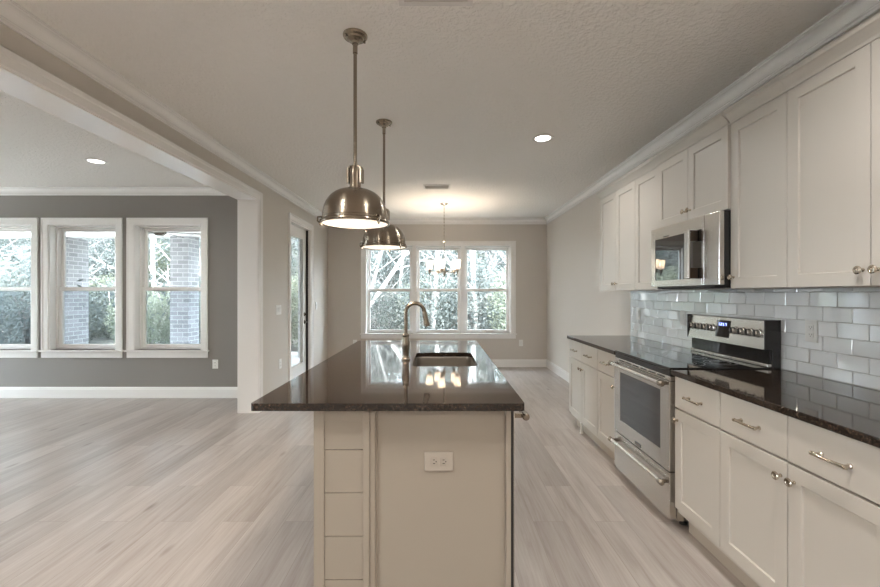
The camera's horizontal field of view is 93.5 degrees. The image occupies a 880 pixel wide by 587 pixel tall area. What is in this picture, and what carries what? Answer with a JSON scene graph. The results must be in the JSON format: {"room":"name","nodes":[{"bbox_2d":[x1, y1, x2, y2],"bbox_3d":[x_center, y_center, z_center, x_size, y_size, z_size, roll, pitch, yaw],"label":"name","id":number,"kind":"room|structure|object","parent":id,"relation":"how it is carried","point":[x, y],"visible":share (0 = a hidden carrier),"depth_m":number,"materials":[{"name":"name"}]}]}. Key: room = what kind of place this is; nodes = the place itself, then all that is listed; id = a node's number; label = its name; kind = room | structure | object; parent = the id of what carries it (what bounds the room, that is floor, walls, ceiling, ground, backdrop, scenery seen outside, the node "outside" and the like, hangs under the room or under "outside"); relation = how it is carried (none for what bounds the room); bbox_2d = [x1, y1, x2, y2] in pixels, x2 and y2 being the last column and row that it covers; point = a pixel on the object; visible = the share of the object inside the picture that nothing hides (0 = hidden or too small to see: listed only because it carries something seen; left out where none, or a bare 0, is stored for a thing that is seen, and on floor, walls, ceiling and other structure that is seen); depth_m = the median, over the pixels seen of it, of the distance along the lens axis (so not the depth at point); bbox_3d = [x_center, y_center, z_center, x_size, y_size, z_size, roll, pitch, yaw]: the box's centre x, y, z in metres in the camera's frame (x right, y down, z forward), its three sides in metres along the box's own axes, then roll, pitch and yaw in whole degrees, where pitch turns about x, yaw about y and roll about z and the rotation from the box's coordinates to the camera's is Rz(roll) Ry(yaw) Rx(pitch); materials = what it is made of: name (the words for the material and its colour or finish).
{"room":"kitchen","nodes":[
{"label":"kitchen","id":0,"kind":"room"},
{"bbox_2d":[0,196,236,386],"bbox_3d":[-5.235,-0.007,5.449,5.930,2.705,0.220,0,0,0],"label":"wall","id":1,"kind":"structure","parent":0,"point":[220,211],"depth_m":5.34,"materials":[{"name":"grey paint"}]},
{"bbox_2d":[0,218,37,357],"bbox_3d":[-5.705,-0.073,5.412,1.075,1.804,0.235,0,0,0],"label":"window","id":2,"kind":"structure","parent":1,"relation":"in","point":[6,224],"depth_m":5.33,"materials":[{"name":"white paint"}]},
{"bbox_2d":[38,218,123,357],"bbox_3d":[-4.616,-0.073,5.412,1.068,1.804,0.235,0,0,0],"label":"window","id":3,"kind":"structure","parent":1,"relation":"in","point":[53,230],"depth_m":5.34,"materials":[{"name":"white paint"}]},
{"bbox_2d":[0,187,227,195],"bbox_3d":[-5.235,-1.312,5.304,5.930,0.096,0.070,0,0,0],"label":"trim","id":4,"kind":"structure","parent":1,"relation":"attached to","point":[4,191],"depth_m":5.32,"materials":[{"name":"white paint"}]},
{"bbox_2d":[0,387,236,397],"bbox_3d":[-5.235,1.275,5.331,5.930,0.140,0.016,0,0,0],"label":"baseboard","id":5,"kind":"structure","parent":1,"relation":"attached to","point":[5,392],"depth_m":5.32,"materials":[{"name":"white paint"}]},
{"bbox_2d":[124,218,208,357],"bbox_3d":[-3.514,-0.073,5.412,1.072,1.804,0.235,0,0,0],"label":"window","id":6,"kind":"structure","parent":1,"relation":"in","point":[137,229],"depth_m":5.33,"materials":[{"name":"white paint"}]},
{"bbox_2d":[0,23,327,395],"bbox_3d":[-2.160,-0.007,0.785,0.220,2.705,13.570,0,0,0],"label":"wall","id":7,"kind":"structure","parent":0,"point":[276,208],"depth_m":5.00,"materials":[{"name":"beige paint"}]},
{"bbox_2d":[0,45,262,412],"bbox_3d":[-2.160,0.138,1.633,0.228,2.415,6.067,0,0,0],"label":"trim","id":8,"kind":"structure","parent":7,"relation":"attached to","point":[11,83],"depth_m":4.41,"materials":[{"name":"white paint"}]},
{"bbox_2d":[0,0,321,218],"bbox_3d":[-2.015,-1.312,0.785,0.070,0.096,13.570,0,0,0],"label":"trim","id":9,"kind":"structure","parent":7,"relation":"attached to","point":[13,15],"depth_m":2.60,"materials":[{"name":"white paint"}]},
{"bbox_2d":[237,200,237,412],"bbox_3d":[-2.281,0.098,1.633,0.022,2.495,6.227,0,0,0],"label":"trim","id":10,"kind":"structure","parent":7,"relation":"attached to","point":[237,200],"depth_m":4.66,"materials":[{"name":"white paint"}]},
{"bbox_2d":[288,212,313,380],"bbox_3d":[-2.107,0.124,6.116,0.155,2.442,1.050,0,0,0],"label":"door","id":11,"kind":"structure","parent":7,"relation":"in","point":[303,231],"depth_m":6.41,"materials":[{"name":"white paint"}]},
{"bbox_2d":[0,365,745,586],"bbox_3d":[-3.121,1.445,0.785,10.558,0.200,13.970,0,0,0],"label":"floor","id":12,"kind":"structure","parent":0,"point":[95,492],"depth_m":2.62,"materials":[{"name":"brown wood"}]},
{"bbox_2d":[314,411,510,586],"bbox_3d":[-0.086,0.903,2.702,0.841,0.883,2.098,0,0,0],"label":"kitchen island","id":13,"kind":"object","parent":12,"relation":"on","point":[402,498],"visible":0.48,"depth_m":1.68,"materials":[{"name":"beige paint"}]},
{"bbox_2d":[251,341,523,410],"bbox_3d":[-0.205,0.446,2.705,1.077,0.030,2.170,0,0,0],"label":"island countertop","id":14,"kind":"structure","parent":13,"relation":"on","point":[365,375],"depth_m":1.98,"materials":[{"name":"black stone"}]},
{"bbox_2d":[401,301,429,360],"bbox_3d":[-0.158,0.241,2.680,0.188,0.380,0.060,0,0,0],"label":"kitchen faucet","id":15,"kind":"object","parent":14,"relation":"on","point":[405,340],"visible":1,"depth_m":2.67,"materials":[{"name":"silver metal"}]},
{"bbox_2d":[414,357,474,365],"bbox_3d":[0.029,0.562,2.732,0.422,0.199,0.603,0,0,0],"label":"sink","id":16,"kind":"object","parent":14,"relation":"in","point":[420,361],"visible":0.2,"depth_m":3.02,"materials":[{"name":"silver metal"}]},
{"bbox_2d":[430,457,436,465],"bbox_3d":[-0.025,0.679,1.671,0.028,0.034,0.004,0,0,0],"label":"receptacle","id":17,"kind":"object","parent":13,"relation":"attached to","point":[433,460],"depth_m":1.67,"materials":[{"name":"beige plastic"}]},
{"bbox_2d":[424,452,452,470],"bbox_3d":[-0.005,0.679,1.675,0.116,0.076,0.006,0,0,0],"label":"outlet plate","id":18,"kind":"object","parent":13,"relation":"attached to","point":[433,461],"depth_m":1.67,"materials":[{"name":"beige plastic"}]},
{"bbox_2d":[440,457,446,465],"bbox_3d":[0.015,0.679,1.671,0.028,0.034,0.004,0,0,0],"label":"receptacle","id":19,"kind":"object","parent":13,"relation":"attached to","point":[443,460],"depth_m":1.67,"materials":[{"name":"beige plastic"}]},
{"bbox_2d":[511,410,529,586],"bbox_3d":[0.332,0.911,2.023,0.096,0.868,0.625,0,0,0],"label":"dishwasher","id":20,"kind":"object","parent":12,"relation":"on","point":[523,414],"visible":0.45,"depth_m":1.71,"materials":[{"name":"silver metal"}]},
{"bbox_2d":[569,339,606,452],"bbox_3d":[1.622,0.904,3.862,0.664,0.882,0.760,0,0,0],"label":"base cabinet","id":21,"kind":"object","parent":12,"relation":"on","point":[583,361],"visible":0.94,"depth_m":3.80,"materials":[{"name":"grey paint"}]},
{"bbox_2d":[567,335,690,354],"bbox_3d":[1.626,0.446,3.678,0.640,0.030,1.155,0,0,0],"label":"countertop","id":22,"kind":"structure","parent":21,"relation":"on","point":[607,343],"depth_m":3.56,"materials":[{"name":"black stone"}]},
{"bbox_2d":[598,349,616,460],"bbox_3d":[1.622,0.904,3.292,0.664,0.882,0.380,0,0,0],"label":"base cabinet","id":23,"kind":"object","parent":12,"relation":"on","point":[606,429],"visible":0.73,"depth_m":3.31,"materials":[{"name":"grey paint"}]},
{"bbox_2d":[608,314,780,525],"bbox_3d":[1.598,0.749,2.727,0.692,1.193,0.740,0,0,0],"label":"range","id":24,"kind":"object","parent":12,"relation":"on","point":[644,384],"visible":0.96,"depth_m":2.60,"materials":[{"name":"silver metal"}]},
{"bbox_2d":[615,350,767,369],"bbox_3d":[1.593,0.431,2.727,0.565,0.015,0.735,0,0,0],"label":"cooktop","id":25,"kind":"object","parent":24,"relation":"in","point":[656,359],"depth_m":2.62,"materials":[{"name":"grey glass"}]},
{"bbox_2d":[671,376,736,576],"bbox_3d":[1.622,0.904,2.147,0.664,0.882,0.376,0,0,0],"label":"base cabinet","id":26,"kind":"object","parent":12,"relation":"on","point":[696,420],"visible":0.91,"depth_m":2.12,"materials":[{"name":"grey paint"}]},
{"bbox_2d":[720,392,879,586],"bbox_3d":[1.622,0.904,1.577,0.664,0.882,0.761,0,0,0],"label":"base cabinet","id":27,"kind":"object","parent":12,"relation":"on","point":[800,500],"visible":0.96,"depth_m":1.54,"materials":[{"name":"grey paint"}]},
{"bbox_2d":[671,370,879,447],"bbox_3d":[1.626,0.446,1.770,0.640,0.030,1.149,0,0,0],"label":"countertop","id":28,"kind":"structure","parent":27,"relation":"on","point":[851,411],"depth_m":1.73,"materials":[{"name":"black stone"}]},
{"bbox_2d":[0,0,846,218],"bbox_3d":[-3.121,-1.485,0.785,10.558,0.250,13.970,0,0,0],"label":"ceiling","id":29,"kind":"structure","parent":0,"point":[465,92],"depth_m":2.69,"materials":[{"name":"white paint"}]},
{"bbox_2d":[85,158,106,163],"bbox_3d":[-3.530,-1.356,4.245,0.180,0.008,0.180,0,0,0],"label":"recessed light","id":30,"kind":"object","parent":29,"relation":"in","point":[91,160],"visible":1,"depth_m":4.24,"materials":[{"name":"white paint"}]},
{"bbox_2d":[317,28,389,231],"bbox_3d":[-0.453,-0.854,2.179,0.376,1.013,0.364,0,0,-13],"label":"pendant lamp","id":31,"kind":"object","parent":29,"relation":"hanging from","point":[354,207],"visible":1,"depth_m":2.10,"materials":[{"name":"silver metal"}]},
{"bbox_2d":[322,219,387,228],"bbox_3d":[-0.447,-0.364,2.180,0.342,0.008,0.342,0,0,0],"label":"diffuser","id":32,"kind":"object","parent":31,"relation":"attached to","point":[335,223],"depth_m":2.14,"materials":[{"name":"white glass"}]},
{"bbox_2d":[359,119,406,251],"bbox_3d":[-0.450,-0.854,3.279,0.376,1.013,0.364,0,0,-13],"label":"pendant lamp","id":33,"kind":"object","parent":29,"relation":"hanging from","point":[391,237],"visible":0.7,"depth_m":3.18,"materials":[{"name":"silver metal"}]},
{"bbox_2d":[363,245,404,249],"bbox_3d":[-0.444,-0.364,3.280,0.342,0.008,0.342,0,0,0],"label":"diffuser","id":34,"kind":"object","parent":33,"relation":"attached to","point":[375,247],"depth_m":3.24,"materials":[{"name":"white glass"}]},
{"bbox_2d":[398,0,472,5],"bbox_3d":[-0.020,-1.355,1.840,0.344,0.010,0.210,0,0,0],"label":"ceiling vent","id":35,"kind":"object","parent":29,"relation":"in","point":[401,2],"visible":1,"depth_m":1.92,"materials":[{"name":"white metal"}]},
{"bbox_2d":[423,184,450,188],"bbox_3d":[-0.040,-1.355,5.257,0.344,0.010,0.210,0,0,0],"label":"ceiling vent","id":36,"kind":"object","parent":29,"relation":"in","point":[425,186],"visible":1,"depth_m":5.22,"materials":[{"name":"white metal"}]},
{"bbox_2d":[426,203,460,275],"bbox_3d":[0.050,-0.807,6.240,0.522,1.105,0.524,0,0,0],"label":"chandelier","id":37,"kind":"object","parent":29,"relation":"hanging from","point":[440,264],"visible":1,"depth_m":6.18,"materials":[{"name":"silver metal"}]},
{"bbox_2d":[532,134,553,141],"bbox_3d":[0.900,-1.356,3.617,0.180,0.008,0.180,0,0,0],"label":"recessed light","id":38,"kind":"object","parent":29,"relation":"in","point":[542,137],"visible":1,"depth_m":3.61,"materials":[{"name":"white paint"}]},
{"bbox_2d":[328,224,546,358],"bbox_3d":[-0.056,-0.007,7.670,4.428,2.705,0.200,0,0,0],"label":"wall","id":39,"kind":"structure","parent":0,"point":[344,250],"depth_m":7.57,"materials":[{"name":"beige paint"}]},
{"bbox_2d":[360,241,516,338],"bbox_3d":[-0.030,-0.068,7.643,2.861,1.786,0.235,0,0,0],"label":"window","id":40,"kind":"structure","parent":39,"relation":"in","point":[462,331],"depth_m":7.58,"materials":[{"name":"white paint"}]},
{"bbox_2d":[389,219,545,223],"bbox_3d":[-0.046,-1.312,7.535,4.008,0.096,0.070,0,0,0],"label":"trim","id":41,"kind":"structure","parent":39,"relation":"attached to","point":[392,221],"depth_m":7.55,"materials":[{"name":"white paint"}]},
{"bbox_2d":[491,359,546,366],"bbox_3d":[-0.046,1.275,7.562,4.008,0.140,0.016,0,0,0],"label":"baseboard","id":42,"kind":"structure","parent":39,"relation":"attached to","point":[498,362],"depth_m":7.55,"materials":[{"name":"white paint"}]},
{"bbox_2d":[547,10,879,390],"bbox_3d":[2.052,-0.007,0.785,0.212,2.705,13.570,0,0,0],"label":"wall","id":43,"kind":"structure","parent":0,"point":[847,349],"depth_m":3.19,"materials":[{"name":"grey tile"}]},
{"bbox_2d":[546,360,568,381],"bbox_3d":[1.950,1.275,5.915,0.016,0.140,3.310,0,0,0],"label":"baseboard","id":44,"kind":"structure","parent":43,"relation":"attached to","point":[556,369],"depth_m":6.79,"materials":[{"name":"white paint"}]},
{"bbox_2d":[597,172,635,290],"bbox_3d":[1.781,-0.527,3.862,0.350,0.997,0.760,0,0,0],"label":"upper cabinet","id":45,"kind":"object","parent":43,"relation":"attached to","point":[617,200],"visible":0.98,"depth_m":3.80,"materials":[{"name":"grey paint"}]},
{"bbox_2d":[631,158,676,289],"bbox_3d":[1.781,-0.527,3.292,0.350,0.997,0.380,0,0,0],"label":"upper cabinet","id":46,"kind":"object","parent":43,"relation":"attached to","point":[646,174],"visible":0.32,"depth_m":3.32,"materials":[{"name":"grey paint"}]},
{"bbox_2d":[680,311,685,325],"bbox_3d":[1.942,0.197,3.308,0.010,0.116,0.072,0,0,0],"label":"light switch","id":47,"kind":"object","parent":43,"relation":"attached to","point":[682,313],"visible":1,"depth_m":3.30,"materials":[{"name":"grey plastic"}]},
{"bbox_2d":[653,112,730,228],"bbox_3d":[1.775,-0.753,2.720,0.362,0.545,0.761,0,0,0],"label":"upper cabinet","id":48,"kind":"object","parent":43,"relation":"attached to","point":[694,172],"visible":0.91,"depth_m":2.63,"materials":[{"name":"grey paint"}]},
{"bbox_2d":[651,210,730,288],"bbox_3d":[1.732,-0.252,2.720,0.425,0.442,0.756,0,0,0],"label":"microwave","id":49,"kind":"object","parent":48,"relation":"attached to","point":[694,253],"visible":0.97,"depth_m":2.54,"materials":[{"name":"silver metal"}]},
{"bbox_2d":[544,0,879,223],"bbox_3d":[1.923,-1.312,0.785,0.070,0.096,13.570,0,0,0],"label":"trim","id":50,"kind":"structure","parent":43,"relation":"attached to","point":[850,13],"depth_m":2.55,"materials":[{"name":"white paint"}]},
{"bbox_2d":[724,77,794,287],"bbox_3d":[1.781,-0.527,2.148,0.350,0.997,0.380,0,0,0],"label":"upper cabinet","id":51,"kind":"object","parent":43,"relation":"attached to","point":[758,122],"visible":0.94,"depth_m":2.13,"materials":[{"name":"grey paint"}]},
{"bbox_2d":[805,319,817,342],"bbox_3d":[1.943,0.196,2.165,0.009,0.116,0.072,0,0,0],"label":"wall outlet","id":52,"kind":"object","parent":43,"relation":"attached to","point":[811,326],"visible":1,"depth_m":2.16,"materials":[{"name":"grey plastic"}]},
{"bbox_2d":[779,13,879,286],"bbox_3d":[1.781,-0.527,1.577,0.350,0.997,0.761,0,0,0],"label":"upper cabinet","id":53,"kind":"object","parent":43,"relation":"attached to","point":[833,96],"visible":1,"depth_m":1.72,"materials":[{"name":"grey paint"}]},
{"bbox_3d":[-7.193,-1.520,7.829,10.015,0.130,4.541,0,0,0],"label":"ceiling","id":54,"kind":"structure","parent":0,"visible":0},
{"bbox_2d":[0,232,293,237],"bbox_3d":[-7.192,-1.365,9.405,10.015,0.180,0.330,0,0,0],"label":"trim","id":55,"kind":"structure","parent":54,"relation":"attached to","point":[2,234],"depth_m":9.24,"materials":[{"name":"white paint"}]},
{"bbox_2d":[149,232,200,237],"bbox_3d":[-4.957,-1.240,7.352,1.293,0.430,1.255,0,0,0],"label":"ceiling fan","id":56,"kind":"object","parent":54,"relation":"hanging from","point":[154,233],"visible":0.38,"depth_m":7.32,"materials":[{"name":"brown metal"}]},
{"label":"outside","id":57,"kind":"structure","parent":0,"visible":0},
{"bbox_2d":[0,238,504,351],"bbox_3d":[-15.000,-3.019,10.000,110.000,9.148,70.000,0,0,0],"label":"ground","id":58,"kind":"structure","parent":57,"point":[97,340],"depth_m":14.62,"materials":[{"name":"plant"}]},
{"bbox_2d":[0,262,28,341],"bbox_3d":[-13.976,0.305,12.404,2.561,3.069,2.570,0,0,43],"label":"shrub","id":59,"kind":"object","parent":58,"relation":"on","point":[2,277],"visible":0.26,"depth_m":12.79,"materials":[{"name":"green plant"}]},
{"bbox_2d":[0,238,30,313],"bbox_3d":[-18.576,-0.773,17.565,3.121,3.740,3.132,0,0,-45],"label":"shrub","id":60,"kind":"object","parent":58,"relation":"on","point":[8,240],"visible":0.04,"depth_m":17.57,"materials":[{"name":"green plant"}]},
{"bbox_2d":[4,244,30,308],"bbox_3d":[-17.258,-0.571,17.745,2.661,3.189,2.670,0,0,-13],"label":"shrub","id":61,"kind":"object","parent":58,"relation":"on","point":[25,244],"visible":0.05,"depth_m":17.08,"materials":[{"name":"green plant"}]},
{"bbox_2d":[0,245,90,343],"bbox_3d":[-11.965,0.212,12.120,2.730,3.272,2.740,0,0,-40],"label":"shrub","id":62,"kind":"object","parent":58,"relation":"on","point":[25,331],"visible":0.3,"depth_m":11.64,"materials":[{"name":"green plant"}]},
{"bbox_2d":[0,238,93,336],"bbox_3d":[-15.334,-2.293,14.309,5.433,8.399,5.133,0,0,39],"label":"tree","id":63,"kind":"object","parent":58,"relation":"on","point":[9,243],"visible":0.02,"depth_m":15.07,"materials":[{"name":"green plant"}]},
{"bbox_2d":[0,238,106,261],"bbox_3d":[-16.387,-5.581,18.480,6.831,13.295,7.231,0,0,-29],"label":"tree","id":64,"kind":"object","parent":58,"relation":"on","point":[19,243],"visible":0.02,"depth_m":16.78,"materials":[{"name":"green plant"}]},
{"bbox_2d":[2,238,114,299],"bbox_3d":[-13.789,-3.065,13.981,5.763,10.041,6.100,0,0,42],"label":"tree","id":65,"kind":"object","parent":58,"relation":"on","point":[92,241],"visible":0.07,"depth_m":15.44,"materials":[{"name":"green plant"}]},
{"bbox_2d":[14,238,114,276],"bbox_3d":[-14.978,-3.022,17.096,5.311,8.775,4.584,0,0,42],"label":"tree","id":66,"kind":"object","parent":58,"relation":"on","point":[79,238],"visible":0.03,"depth_m":16.82,"materials":[{"name":"green plant"}]},
{"bbox_2d":[27,293,104,342],"bbox_3d":[-11.050,0.777,12.274,1.697,2.034,1.703,0,0,-32],"label":"shrub","id":67,"kind":"object","parent":58,"relation":"on","point":[96,304],"visible":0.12,"depth_m":12.62,"materials":[{"name":"green plant"}]},
{"bbox_2d":[27,238,166,274],"bbox_3d":[-13.184,-4.039,16.788,5.486,10.764,6.355,0,0,-17],"label":"tree","id":68,"kind":"object","parent":58,"relation":"on","point":[109,238],"visible":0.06,"depth_m":16.70,"materials":[{"name":"green plant"}]},
{"bbox_2d":[89,242,114,298],"bbox_3d":[-14.706,-0.579,17.603,2.750,3.296,2.760,0,0,20],"label":"shrub","id":69,"kind":"object","parent":58,"relation":"on","point":[100,250],"visible":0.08,"depth_m":17.37,"materials":[{"name":"green plant"}]},
{"bbox_2d":[89,272,114,336],"bbox_3d":[-12.055,0.513,15.214,2.129,2.490,2.124,0,0,-26],"label":"shrub","id":70,"kind":"object","parent":58,"relation":"on","point":[112,277],"visible":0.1,"depth_m":14.87,"materials":[{"name":"green plant"}]},
{"bbox_2d":[21,238,200,328],"bbox_3d":[-10.276,-4.298,14.774,7.022,12.663,7.432,0,0,21],"label":"tree","id":71,"kind":"object","parent":58,"relation":"on","point":[153,266],"visible":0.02,"depth_m":14.71,"materials":[{"name":"green plant"}]},
{"bbox_2d":[89,279,150,338],"bbox_3d":[-11.103,0.642,14.427,1.951,2.330,1.944,0,0,-23],"label":"shrub","id":72,"kind":"object","parent":58,"relation":"on","point":[108,295],"visible":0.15,"depth_m":13.97,"materials":[{"name":"green plant"}]},
{"bbox_2d":[104,291,169,343],"bbox_3d":[-9.105,0.802,12.522,1.689,1.980,1.693,0,0,44],"label":"shrub","id":73,"kind":"object","parent":58,"relation":"on","point":[148,292],"visible":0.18,"depth_m":12.31,"materials":[{"name":"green plant"}]},
{"bbox_2d":[77,238,200,331],"bbox_3d":[-8.518,-4.992,13.374,7.358,14.139,7.788,0,0,-1],"label":"tree","id":74,"kind":"object","parent":58,"relation":"on","point":[168,259],"visible":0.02,"depth_m":10.85,"materials":[{"name":"green plant"}]},
{"bbox_2d":[110,249,169,299],"bbox_3d":[-12.827,-0.551,18.042,2.527,2.954,2.521,0,0,42],"label":"tree","id":75,"kind":"object","parent":58,"relation":"on","point":[164,271],"visible":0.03,"depth_m":17.82,"materials":[{"name":"green plant"}]},
{"bbox_2d":[89,256,200,343],"bbox_3d":[-7.646,-1.652,12.939,4.937,7.023,3.129,0,0,-10],"label":"tree","id":76,"kind":"object","parent":58,"relation":"on","point":[89,256],"visible":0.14,"depth_m":12.37,"materials":[{"name":"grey plant"}]},
{"bbox_2d":[155,240,169,286],"bbox_3d":[-11.257,-0.942,18.703,2.877,3.372,2.884,0,0,-20],"label":"shrub","id":77,"kind":"object","parent":58,"relation":"on","point":[159,264],"visible":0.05,"depth_m":17.82,"materials":[{"name":"green plant"}]},
{"bbox_2d":[147,291,200,343],"bbox_3d":[-7.733,0.756,12.189,1.706,2.078,1.706,0,0,27],"label":"shrub","id":78,"kind":"object","parent":58,"relation":"on","point":[163,302],"visible":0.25,"depth_m":11.76,"materials":[{"name":"green plant"}]},
{"bbox_2d":[147,267,200,335],"bbox_3d":[-9.293,0.366,15.040,2.433,2.905,2.424,0,0,26],"label":"shrub","id":79,"kind":"object","parent":58,"relation":"on","point":[166,267],"visible":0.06,"depth_m":14.57,"materials":[{"name":"green plant"}]},
{"bbox_2d":[149,238,200,296],"bbox_3d":[-10.398,-4.908,17.508,6.294,12.060,5.586,0,0,32],"label":"tree","id":80,"kind":"object","parent":58,"relation":"on","point":[157,239],"visible":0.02,"depth_m":16.65,"materials":[{"name":"green plant"}]},
{"bbox_2d":[291,258,297,336],"bbox_3d":[-5.412,0.232,15.229,2.571,3.081,2.580,0,0,-17],"label":"shrub","id":81,"kind":"object","parent":58,"relation":"on","point":[291,258],"visible":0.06,"depth_m":14.92,"materials":[{"name":"green plant"}]},
{"bbox_2d":[291,272,297,347],"bbox_3d":[-3.505,0.495,11.835,2.176,2.650,2.175,0,0,20],"label":"shrub","id":82,"kind":"object","parent":58,"relation":"on","point":[295,318],"visible":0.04,"depth_m":11.39,"materials":[{"name":"green plant"}]},
{"bbox_2d":[291,238,397,282],"bbox_3d":[-4.153,-3.756,14.464,5.893,11.436,6.641,0,0,-28],"label":"tree","id":83,"kind":"object","parent":58,"relation":"on","point":[292,253],"visible":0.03,"depth_m":14.02,"materials":[{"name":"green plant"}]},
{"bbox_2d":[371,283,401,328],"bbox_3d":[-1.970,0.738,11.975,1.768,2.119,1.774,0,0,0],"label":"shrub","id":84,"kind":"object","parent":58,"relation":"on","point":[377,317],"visible":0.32,"depth_m":11.88,"materials":[{"name":"green plant"}]},
{"bbox_2d":[371,270,401,328],"bbox_3d":[-2.251,0.527,14.375,2.452,2.880,2.443,0,0,31],"label":"shrub","id":85,"kind":"object","parent":58,"relation":"on","point":[382,270],"visible":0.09,"depth_m":14.47,"materials":[{"name":"green plant"}]},
{"bbox_2d":[371,250,408,300],"bbox_3d":[-1.740,-1.302,12.308,2.738,6.316,2.561,0,0,0],"label":"tree","id":86,"kind":"object","parent":58,"relation":"on","point":[380,254],"visible":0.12,"depth_m":12.48,"materials":[{"name":"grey plant"}]},
{"bbox_2d":[371,250,409,306],"bbox_3d":[-2.308,-1.026,18.358,3.149,3.774,3.161,0,0,-1],"label":"tree","id":87,"kind":"object","parent":58,"relation":"on","point":[392,251],"visible":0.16,"depth_m":17.86,"materials":[{"name":"green plant"}]},
{"bbox_2d":[371,250,430,306],"bbox_3d":[-0.925,-1.481,11.828,4.793,6.715,2.652,0,0,0],"label":"tree","id":88,"kind":"object","parent":58,"relation":"on","point":[397,265],"visible":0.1,"depth_m":11.64,"materials":[{"name":"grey plant"}]},
{"bbox_2d":[371,250,448,328],"bbox_3d":[-1.369,-2.980,14.625,5.975,9.859,6.325,0,0,19],"label":"tree","id":89,"kind":"object","parent":58,"relation":"on","point":[396,252],"visible":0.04,"depth_m":13.42,"materials":[{"name":"green plant"}]},
{"bbox_2d":[388,266,456,328],"bbox_3d":[-0.403,0.510,12.046,2.186,2.620,2.194,0,0,39],"label":"shrub","id":90,"kind":"object","parent":58,"relation":"on","point":[425,302],"visible":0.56,"depth_m":11.71,"materials":[{"name":"green plant"}]},
{"bbox_2d":[395,279,449,328],"bbox_3d":[-0.525,0.645,13.984,1.984,2.325,1.988,0,0,2],"label":"shrub","id":91,"kind":"object","parent":58,"relation":"on","point":[424,279],"visible":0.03,"depth_m":13.74,"materials":[{"name":"green plant"}]},
{"bbox_2d":[396,250,456,309],"bbox_3d":[-0.404,-0.696,17.669,2.935,3.504,2.924,0,0,4],"label":"tree","id":92,"kind":"object","parent":58,"relation":"on","point":[432,253],"visible":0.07,"depth_m":17.12,"materials":[{"name":"green plant"}]},
{"bbox_2d":[426,250,453,328],"bbox_3d":[0.479,-1.950,11.816,2.413,7.596,2.767,0,0,-33],"label":"tree","id":93,"kind":"object","parent":58,"relation":"on","point":[437,256],"visible":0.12,"depth_m":12.00,"materials":[{"name":"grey plant"}]},
{"bbox_2d":[394,250,505,321],"bbox_3d":[1.227,-3.533,13.025,6.952,11.029,5.984,0,0,7],"label":"tree","id":94,"kind":"object","parent":58,"relation":"on","point":[474,251],"visible":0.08,"depth_m":13.05,"materials":[{"name":"green plant"}]},
{"bbox_2d":[439,253,491,306],"bbox_3d":[1.081,-0.343,17.491,2.379,2.851,2.388,0,0,27],"label":"shrub","id":95,"kind":"object","parent":58,"relation":"on","point":[479,263],"visible":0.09,"depth_m":17.20,"materials":[{"name":"green plant"}]},
{"bbox_2d":[444,282,492,328],"bbox_3d":[0.910,0.628,13.958,1.969,2.360,1.976,0,0,-13],"label":"shrub","id":96,"kind":"object","parent":58,"relation":"on","point":[478,282],"visible":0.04,"depth_m":13.79,"materials":[{"name":"green plant"}]},
{"bbox_2d":[436,256,505,328],"bbox_3d":[1.046,0.333,12.518,2.510,3.008,2.519,0,0,7],"label":"shrub","id":97,"kind":"object","parent":58,"relation":"on","point":[479,308],"visible":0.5,"depth_m":12.07,"materials":[{"name":"green plant"}]},
{"bbox_2d":[441,250,505,328],"bbox_3d":[0.524,-1.891,12.694,3.785,7.476,3.627,0,0,0],"label":"tree","id":98,"kind":"object","parent":58,"relation":"on","point":[471,251],"visible":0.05,"depth_m":12.11,"materials":[{"name":"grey plant"}]},
{"bbox_2d":[456,250,505,276],"bbox_3d":[3.014,-5.010,13.189,7.355,14.177,7.785,0,0,-40],"label":"tree","id":99,"kind":"object","parent":58,"relation":"on","point":[497,251],"visible":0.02,"depth_m":14.82,"materials":[{"name":"green plant"}]},
{"bbox_2d":[469,250,505,311],"bbox_3d":[2.652,-5.751,17.230,7.747,14.236,6.874,0,0,-42],"label":"tree","id":100,"kind":"object","parent":58,"relation":"on","point":[488,258],"visible":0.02,"depth_m":17.32,"materials":[{"name":"green plant"}]},
{"bbox_2d":[476,250,505,271],"bbox_3d":[3.868,-4.072,16.382,6.838,11.166,6.460,0,0,42],"label":"tree","id":101,"kind":"object","parent":58,"relation":"on","point":[476,250],"visible":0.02,"depth_m":17.46,"materials":[{"name":"green plant"}]},
{"bbox_2d":[486,268,505,328],"bbox_3d":[2.508,0.430,11.647,2.386,2.796,2.392,0,0,10],"label":"shrub","id":102,"kind":"object","parent":58,"relation":"on","point":[501,307],"visible":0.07,"depth_m":11.54,"materials":[{"name":"green plant"}]},
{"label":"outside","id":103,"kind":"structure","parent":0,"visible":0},
{"bbox_2d":[291,352,299,364],"bbox_3d":[-8.193,1.535,7.830,12.015,0.220,4.541,0,0,0],"label":"ground porch","id":104,"kind":"structure","parent":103,"point":[294,355],"depth_m":9.07,"materials":[{"name":"grey concrete"}]},
{"bbox_2d":[65,237,88,343],"bbox_3d":[-8.615,0.075,9.550,0.410,2.700,0.700,0,0,0],"label":"brick column","id":105,"kind":"structure","parent":104,"relation":"on","point":[77,250],"depth_m":9.60,"materials":[{"name":"white brick"}]},
{"bbox_2d":[170,236,198,343],"bbox_3d":[-5.801,0.075,9.405,0.410,2.700,0.410,0,0,0],"label":"brick column","id":106,"kind":"structure","parent":104,"relation":"on","point":[184,252],"depth_m":9.20,"materials":[{"name":"white brick"}]},
{"bbox_2d":[298,239,299,357],"bbox_3d":[-2.955,0.075,9.405,0.410,2.700,0.410,0,0,0],"label":"brick column","id":107,"kind":"structure","parent":104,"relation":"on","point":[298,239],"depth_m":9.20,"materials":[{"name":"white brick"}]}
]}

